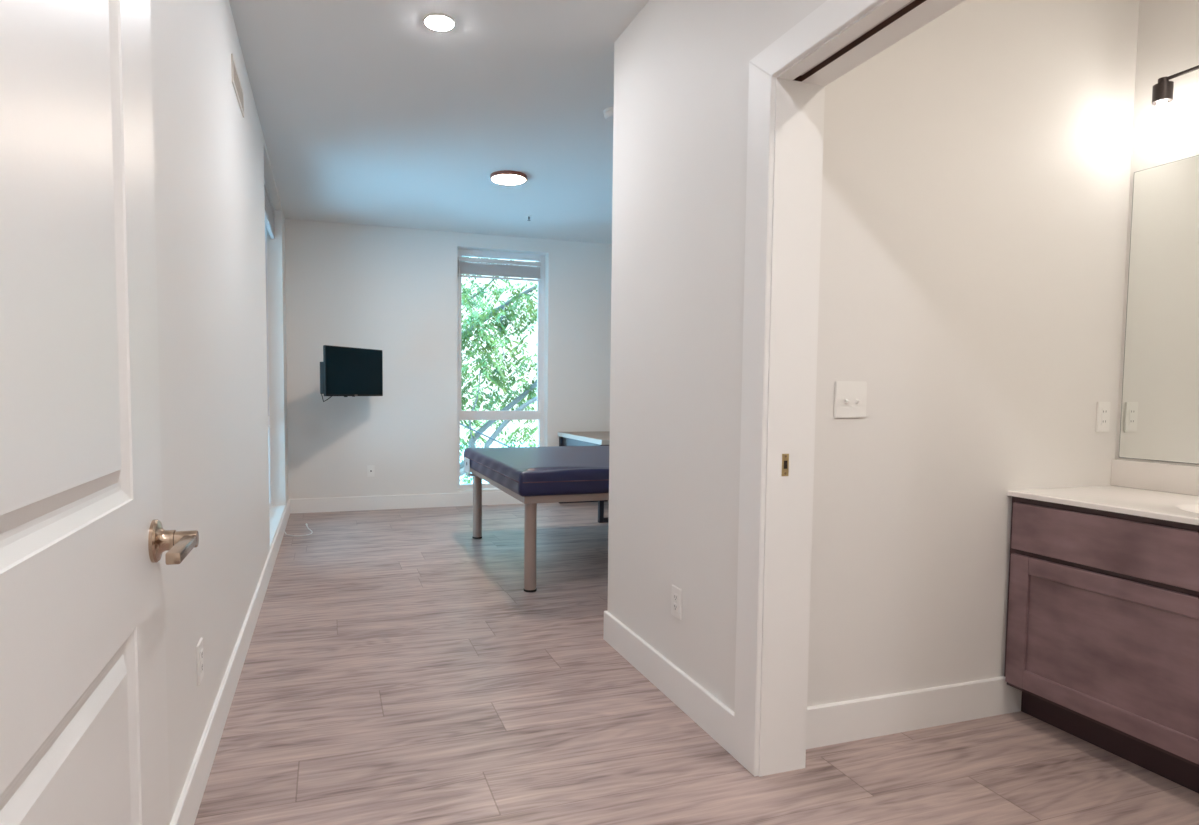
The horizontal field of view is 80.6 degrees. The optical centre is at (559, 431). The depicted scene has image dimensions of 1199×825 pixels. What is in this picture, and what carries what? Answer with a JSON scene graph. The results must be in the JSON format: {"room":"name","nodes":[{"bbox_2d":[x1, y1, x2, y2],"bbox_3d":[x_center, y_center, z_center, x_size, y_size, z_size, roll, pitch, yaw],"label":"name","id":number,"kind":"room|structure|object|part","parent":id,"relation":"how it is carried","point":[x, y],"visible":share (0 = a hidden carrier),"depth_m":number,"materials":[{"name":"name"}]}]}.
{"room":"bedroom","nodes":[
{"label":"bedroom","id":0,"kind":"room"},
{"bbox_2d":[150,0,288,822],"bbox_3d":[-1.460,-0.385,2.772,0.260,2.908,9.312,-1,3,-18],"label":"wall","id":1,"kind":"structure","parent":0,"point":[212,164],"depth_m":2.47,"materials":[{"name":"white paint"}]},
{"bbox_2d":[0,0,198,824],"bbox_3d":[-0.535,0.093,0.724,0.168,2.178,0.900,-1,3,-18],"label":"door","id":2,"kind":"structure","parent":1,"relation":"in","point":[84,540],"depth_m":0.79,"materials":[{"name":"white paint"}]},
{"bbox_3d":[-0.620,0.170,1.105,0.030,0.067,0.067,-1,3,-18],"label":"handle","id":3,"kind":"part","parent":2,"relation":"part of","materials":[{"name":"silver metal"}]},
{"bbox_3d":[-0.571,0.173,1.056,0.032,0.027,0.152,-1,3,-18],"label":"lever","id":4,"kind":"part","parent":2,"relation":"part of","materials":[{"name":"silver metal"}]},
{"bbox_2d":[196,637,203,685],"bbox_3d":[-1.115,0.711,2.189,0.010,0.125,0.080,-1,3,-18],"label":"wall outlet","id":5,"kind":"object","parent":1,"relation":"attached to","point":[199,648],"visible":1,"depth_m":2.17,"materials":[{"name":"white plastic"}]},
{"bbox_2d":[170,499,289,824],"bbox_3d":[-1.331,0.995,2.865,0.014,0.145,8.852,-1,3,-18],"label":"baseboard","id":6,"kind":"structure","parent":1,"relation":"attached to","point":[186,811],"depth_m":2.55,"materials":[{"name":"white paint"}]},
{"bbox_2d":[231,54,243,117],"bbox_3d":[-1.503,-1.608,3.295,0.007,0.120,0.430,-1,3,-18],"label":"air vent","id":7,"kind":"object","parent":1,"relation":"in","point":[236,83],"visible":1,"depth_m":3.25,"materials":[{"name":"beige"}]},
{"bbox_2d":[265,224,270,508],"bbox_3d":[-2.403,-0.611,5.561,0.076,2.705,1.855,-1,3,-18],"label":"window","id":8,"kind":"structure","parent":1,"relation":"in","point":[265,224],"depth_m":6.41,"materials":[{"name":"white glass"}]},
{"bbox_2d":[264,179,274,238],"bbox_3d":[-2.312,-1.358,5.546,0.056,1.150,1.831,-1,3,-18],"label":"window blind","id":9,"kind":"object","parent":1,"relation":"attached to","point":[269,210],"visible":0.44,"depth_m":5.86,"materials":[{"name":"grey"}]},
{"bbox_3d":[-2.316,-1.706,5.523,0.030,0.018,1.819,-1,3,-18],"label":"rail","id":10,"kind":"part","parent":9,"relation":"part of","materials":[{"name":"grey"}]},
{"bbox_2d":[269,505,285,545],"bbox_3d":[-2.325,0.737,5.667,0.124,0.004,1.855,-1,3,-18],"label":"trim","id":11,"kind":"structure","parent":1,"relation":"attached to","point":[275,512],"depth_m":5.93,"materials":[{"name":"white paint"}]},
{"bbox_2d":[229,0,648,243],"bbox_3d":[0.934,-1.984,3.430,5.350,0.250,9.452,-1,3,-18],"label":"ceiling","id":12,"kind":"structure","parent":0,"point":[369,113],"depth_m":4.19,"materials":[{"name":"white paint"}]},
{"bbox_2d":[423,13,455,30],"bbox_3d":[-0.546,-1.852,3.197,0.148,0.012,0.148,-1,3,-18],"label":"recessed light","id":13,"kind":"object","parent":12,"relation":"in","point":[434,21],"visible":1,"depth_m":3.18,"materials":[{"name":"white plastic"}]},
{"bbox_2d":[490,170,526,184],"bbox_3d":[-0.399,-1.970,5.479,0.284,0.034,0.284,-1,3,-18],"label":"recessed light","id":14,"kind":"object","parent":12,"relation":"in","point":[505,177],"visible":1,"depth_m":5.42,"materials":[{"name":"brown"}]},
{"bbox_2d":[492,175,524,184],"bbox_3d":[-0.400,-1.957,5.480,0.260,0.008,0.260,-1,3,-18],"label":"diffuser","id":15,"kind":"object","parent":14,"relation":"attached to","point":[500,179],"depth_m":5.46,"materials":[{"name":"white plastic"}]},
{"bbox_2d":[603,107,613,121],"bbox_3d":[0.323,-1.885,4.199,0.132,0.046,0.132,-1,3,-18],"label":"smoke detector","id":16,"kind":"object","parent":12,"relation":"attached to","point":[608,113],"visible":0.53,"depth_m":4.16,"materials":[{"name":"white plastic"}]},
{"bbox_2d":[285,219,611,498],"bbox_3d":[-0.373,-0.668,7.883,4.990,2.908,0.260,-1,3,-18],"label":"wall","id":17,"kind":"structure","parent":0,"point":[391,290],"depth_m":7.33,"materials":[{"name":"white paint"}]},
{"bbox_2d":[320,362,323,393],"bbox_3d":[-2.001,-0.525,6.785,0.242,0.319,0.879,1,3,6],"label":"mount","id":18,"kind":"object","parent":17,"relation":"attached to","point":[321,363],"depth_m":6.37,"materials":[{"name":"black metal"}]},
{"bbox_2d":[321,345,382,401],"bbox_3d":[-1.968,-0.541,6.684,0.090,0.509,0.792,2,4,25],"label":"television","id":19,"kind":"object","parent":18,"relation":"attached to","point":[347,371],"visible":1,"depth_m":6.62,"materials":[{"name":"black plastic"}]},
{"bbox_2d":[367,465,374,476],"bbox_3d":[-1.952,0.404,7.286,0.072,0.117,0.012,-1,3,-18],"label":"wall outlet","id":20,"kind":"object","parent":17,"relation":"attached to","point":[370,468],"visible":1,"depth_m":7.29,"materials":[{"name":"white plastic"}]},
{"bbox_2d":[290,491,523,513],"bbox_3d":[-0.454,0.720,7.795,4.726,0.145,0.014,-1,3,-18],"label":"baseboard","id":21,"kind":"structure","parent":17,"relation":"attached to","point":[359,503],"depth_m":7.37,"materials":[{"name":"white paint"}]},
{"bbox_2d":[457,488,499,490],"bbox_3d":[-0.645,0.626,7.806,1.006,0.004,0.134,-1,3,-18],"label":"trim","id":22,"kind":"structure","parent":17,"relation":"attached to","point":[482,488],"depth_m":7.70,"materials":[{"name":"white paint"}]},
{"bbox_2d":[457,249,544,488],"bbox_3d":[-0.666,-0.675,7.825,1.006,2.600,0.076,-1,3,-18],"label":"window","id":23,"kind":"structure","parent":17,"relation":"in","point":[538,414],"depth_m":7.82,"materials":[{"name":"white plastic"}]},
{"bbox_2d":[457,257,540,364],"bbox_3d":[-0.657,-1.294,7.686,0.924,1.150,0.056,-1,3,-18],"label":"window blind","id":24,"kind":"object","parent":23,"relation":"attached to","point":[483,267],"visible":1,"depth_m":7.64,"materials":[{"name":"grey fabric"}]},
{"bbox_3d":[-0.656,-1.672,7.672,0.912,0.018,0.030,-1,3,-18],"label":"rail","id":25,"kind":"part","parent":24,"relation":"part of","materials":[{"name":"grey plastic"}]},
{"bbox_3d":[-0.662,-1.071,7.802,0.906,1.708,0.038,-1,3,-18],"label":"sash","id":26,"kind":"part","parent":23,"relation":"part of","materials":[{"name":"clear glass"}]},
{"bbox_3d":[-0.670,-0.176,7.854,0.906,0.084,0.076,-1,3,-18],"label":"meeting rail","id":27,"kind":"part","parent":23,"relation":"part of","materials":[{"name":"white plastic"}]},
{"bbox_2d":[194,500,1198,824],"bbox_3d":[0.874,1.037,3.712,5.350,0.001,9.920,-1,3,-18],"label":"floor","id":28,"kind":"structure","parent":0,"point":[501,703],"depth_m":2.57,"materials":[{"name":"beige laminate"}]},
{"bbox_2d":[285,523,312,535],"bbox_3d":[-2.292,0.857,6.198,0.228,0.025,0.514,-1,3,-18],"label":"cord","id":29,"kind":"object","parent":28,"relation":"on","point":[306,523],"visible":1,"depth_m":6.02,"materials":[{"name":"white plastic"}]},
{"bbox_2d":[465,457,608,591],"bbox_3d":[0.379,0.589,5.430,1.952,0.690,1.770,-1,3,-18],"label":"frame","id":30,"kind":"object","parent":28,"relation":"on","point":[530,502],"visible":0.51,"depth_m":4.37,"materials":[{"name":"beige metal"}]},
{"bbox_3d":[-0.727,0.285,5.787,0.076,0.142,0.200,-1,3,-18],"label":"retaining plate","id":31,"kind":"part","parent":30,"relation":"part of","materials":[{"name":"silver metal"}]},
{"bbox_3d":[-0.696,0.597,5.939,0.076,0.570,0.076,-1,3,-18],"label":"leg","id":32,"kind":"part","parent":30,"relation":"part of","materials":[{"name":"beige metal"}]},
{"bbox_3d":[-0.184,0.690,4.379,0.076,0.570,0.076,-1,3,-18],"label":"leg","id":33,"kind":"part","parent":30,"relation":"part of","materials":[{"name":"beige metal"}]},
{"bbox_2d":[464,446,608,495],"bbox_3d":[0.408,0.245,5.415,1.981,0.170,1.859,-1,3,-18],"label":"mattress","id":34,"kind":"object","parent":30,"relation":"on","point":[553,470],"visible":0.54,"depth_m":4.64,"materials":[{"name":"blue leather"}]},
{"bbox_2d":[558,431,609,522],"bbox_3d":[0.478,0.429,7.345,0.630,0.792,1.330,-1,3,-18],"label":"desk","id":35,"kind":"object","parent":28,"relation":"on","point":[597,438],"visible":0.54,"depth_m":7.24,"materials":[{"name":"grey"}]},
{"bbox_2d":[1004,496,1198,792],"bbox_3d":[2.154,0.699,2.313,0.572,0.854,1.068,-1,3,-18],"label":"vanity cabinet","id":36,"kind":"object","parent":28,"relation":"on","point":[1102,645],"visible":0.98,"depth_m":2.37,"materials":[{"name":"brown wood"}]},
{"bbox_2d":[1007,459,1198,524],"bbox_3d":[2.159,0.266,2.284,0.577,0.246,1.080,-1,3,-18],"label":"countertop","id":37,"kind":"structure","parent":36,"relation":"on","point":[1163,491],"depth_m":2.61,"materials":[{"name":"white stone"}]},
{"bbox_3d":[1.895,0.385,2.209,0.020,0.177,1.028,-1,3,-18],"label":"drawer","id":38,"kind":"part","parent":36,"relation":"part of","materials":[{"name":"brown wood"}]},
{"bbox_3d":[1.895,0.739,2.230,0.006,0.370,0.884,-1,3,-18],"label":"panel","id":39,"kind":"part","parent":36,"relation":"part of","materials":[{"name":"brown wood"}]},
{"bbox_2d":[607,0,914,710],"bbox_3d":[1.037,-0.281,1.311,0.164,2.908,4.573,-1,3,-18],"label":"wall","id":40,"kind":"structure","parent":0,"point":[681,67],"depth_m":2.76,"materials":[{"name":"white paint"}]},
{"bbox_2d":[671,585,681,619],"bbox_3d":[0.464,0.679,2.813,0.010,0.122,0.082,-1,3,-18],"label":"wall outlet","id":41,"kind":"object","parent":40,"relation":"attached to","point":[676,597],"visible":1,"depth_m":2.80,"materials":[{"name":"white plastic"}]},
{"bbox_2d":[733,0,964,776],"bbox_3d":[0.922,-0.002,1.664,0.193,2.308,1.486,-1,3,-18],"label":"door frame","id":42,"kind":"structure","parent":40,"relation":"attached to","point":[799,100],"depth_m":2.24,"materials":[{"name":"white paint"}]},
{"bbox_3d":[0.718,0.105,2.248,0.025,0.072,0.003,-1,3,-18],"label":"strike plate","id":43,"kind":"part","parent":42,"relation":"part of","materials":[{"name":"gold metal"}]},
{"bbox_2d":[807,0,1139,706],"bbox_3d":[1.337,-0.385,3.179,1.570,2.908,1.202,-1,3,-18],"label":"wall","id":44,"kind":"structure","parent":0,"point":[977,166],"depth_m":2.59,"materials":[{"name":"white paint"}]},
{"bbox_2d":[603,611,1021,755],"bbox_3d":[1.859,0.988,3.433,3.050,0.145,1.230,-1,3,-18],"label":"baseboard","id":45,"kind":"structure","parent":44,"relation":"attached to","point":[881,715],"depth_m":2.63,"materials":[{"name":"white paint"}]},
{"bbox_2d":[834,381,866,417],"bbox_3d":[1.011,-0.112,2.444,0.134,0.128,0.020,-1,3,-18],"label":"light switch","id":46,"kind":"object","parent":44,"relation":"attached to","point":[850,397],"visible":1,"depth_m":2.44,"materials":[{"name":"white plastic"}]},
{"bbox_2d":[1095,402,1110,431],"bbox_3d":[2.186,-0.060,2.838,0.072,0.122,0.010,-1,3,-18],"label":"wall outlet","id":47,"kind":"object","parent":44,"relation":"attached to","point":[1103,408],"visible":1,"depth_m":2.83,"materials":[{"name":"white plastic"}]},
{"bbox_2d":[1101,409,1107,424],"bbox_3d":[2.187,-0.060,2.836,0.033,0.068,0.004,-1,3,-18],"label":"receptacle","id":48,"kind":"object","parent":47,"relation":"attached to","point":[1104,412],"depth_m":2.83,"materials":[{"name":"white plastic"}]},
{"bbox_2d":[1115,0,1198,465],"bbox_3d":[2.678,-0.298,1.848,0.150,2.908,4.573,-1,3,-18],"label":"wall","id":49,"kind":"structure","parent":0,"point":[1168,30],"depth_m":2.70,"materials":[{"name":"white paint"}]},
{"bbox_2d":[1111,459,1198,495],"bbox_3d":[2.424,0.195,2.367,0.020,0.108,1.080,-1,3,-18],"label":"backsplash","id":50,"kind":"structure","parent":49,"relation":"attached to","point":[1172,478],"depth_m":2.72,"materials":[{"name":"white stone"}]},
{"bbox_2d":[1119,155,1198,463],"bbox_3d":[2.432,-0.434,2.344,0.006,1.134,1.023,-1,3,-18],"label":"wall mirror","id":51,"kind":"object","parent":49,"relation":"attached to","point":[1160,405],"visible":1,"depth_m":2.70,"materials":[{"name":"grey mirror"}]},
{"bbox_2d":[1151,65,1198,125],"bbox_3d":[2.387,-1.221,2.225,0.149,0.221,0.877,-1,3,-18],"label":"vanity light","id":52,"kind":"object","parent":49,"relation":"attached to","point":[1162,92],"visible":1,"depth_m":2.58,"materials":[{"name":"brown metal"}]},
{"bbox_2d":[1151,77,1173,125],"bbox_3d":[2.219,-1.217,2.600,0.062,0.167,0.062,-1,3,-18],"label":"socket","id":53,"kind":"object","parent":52,"relation":"attached to","point":[1162,92],"depth_m":2.58,"materials":[{"name":"black metal"}]},
{"label":"outside","id":54,"kind":"structure","parent":0,"visible":0},
{"bbox_2d":[460,442,537,483],"bbox_3d":[3.235,4.144,22.392,100.000,0.300,100.000,-1,3,-18],"label":"ground","id":55,"kind":"structure","parent":54,"point":[525,444],"depth_m":67.11,"materials":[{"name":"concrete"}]},
{"bbox_2d":[460,257,537,483],"bbox_3d":[-1.690,0.039,11.178,5.959,9.109,3.001,-1,3,-18],"label":"tree","id":56,"kind":"object","parent":55,"relation":"on","point":[479,319],"visible":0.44,"depth_m":10.84,"materials":[{"name":"green plant"}]},
{"bbox_2d":[460,376,537,483],"bbox_3d":[-0.874,0.963,21.691,7.143,6.087,5.658,-1,3,-18],"label":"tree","id":57,"kind":"object","parent":55,"relation":"on","point":[466,431],"visible":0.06,"depth_m":21.42,"materials":[{"name":"green plant"}]},
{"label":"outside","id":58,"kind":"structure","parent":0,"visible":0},
{"bbox_2d":[460,423,509,446],"bbox_3d":[-0.656,0.217,9.759,2.518,1.189,0.022,0,3,-11],"label":"overhead cable","id":59,"kind":"object","parent":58,"point":[460,423],"visible":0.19,"depth_m":9.67,"materials":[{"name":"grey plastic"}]}
]}

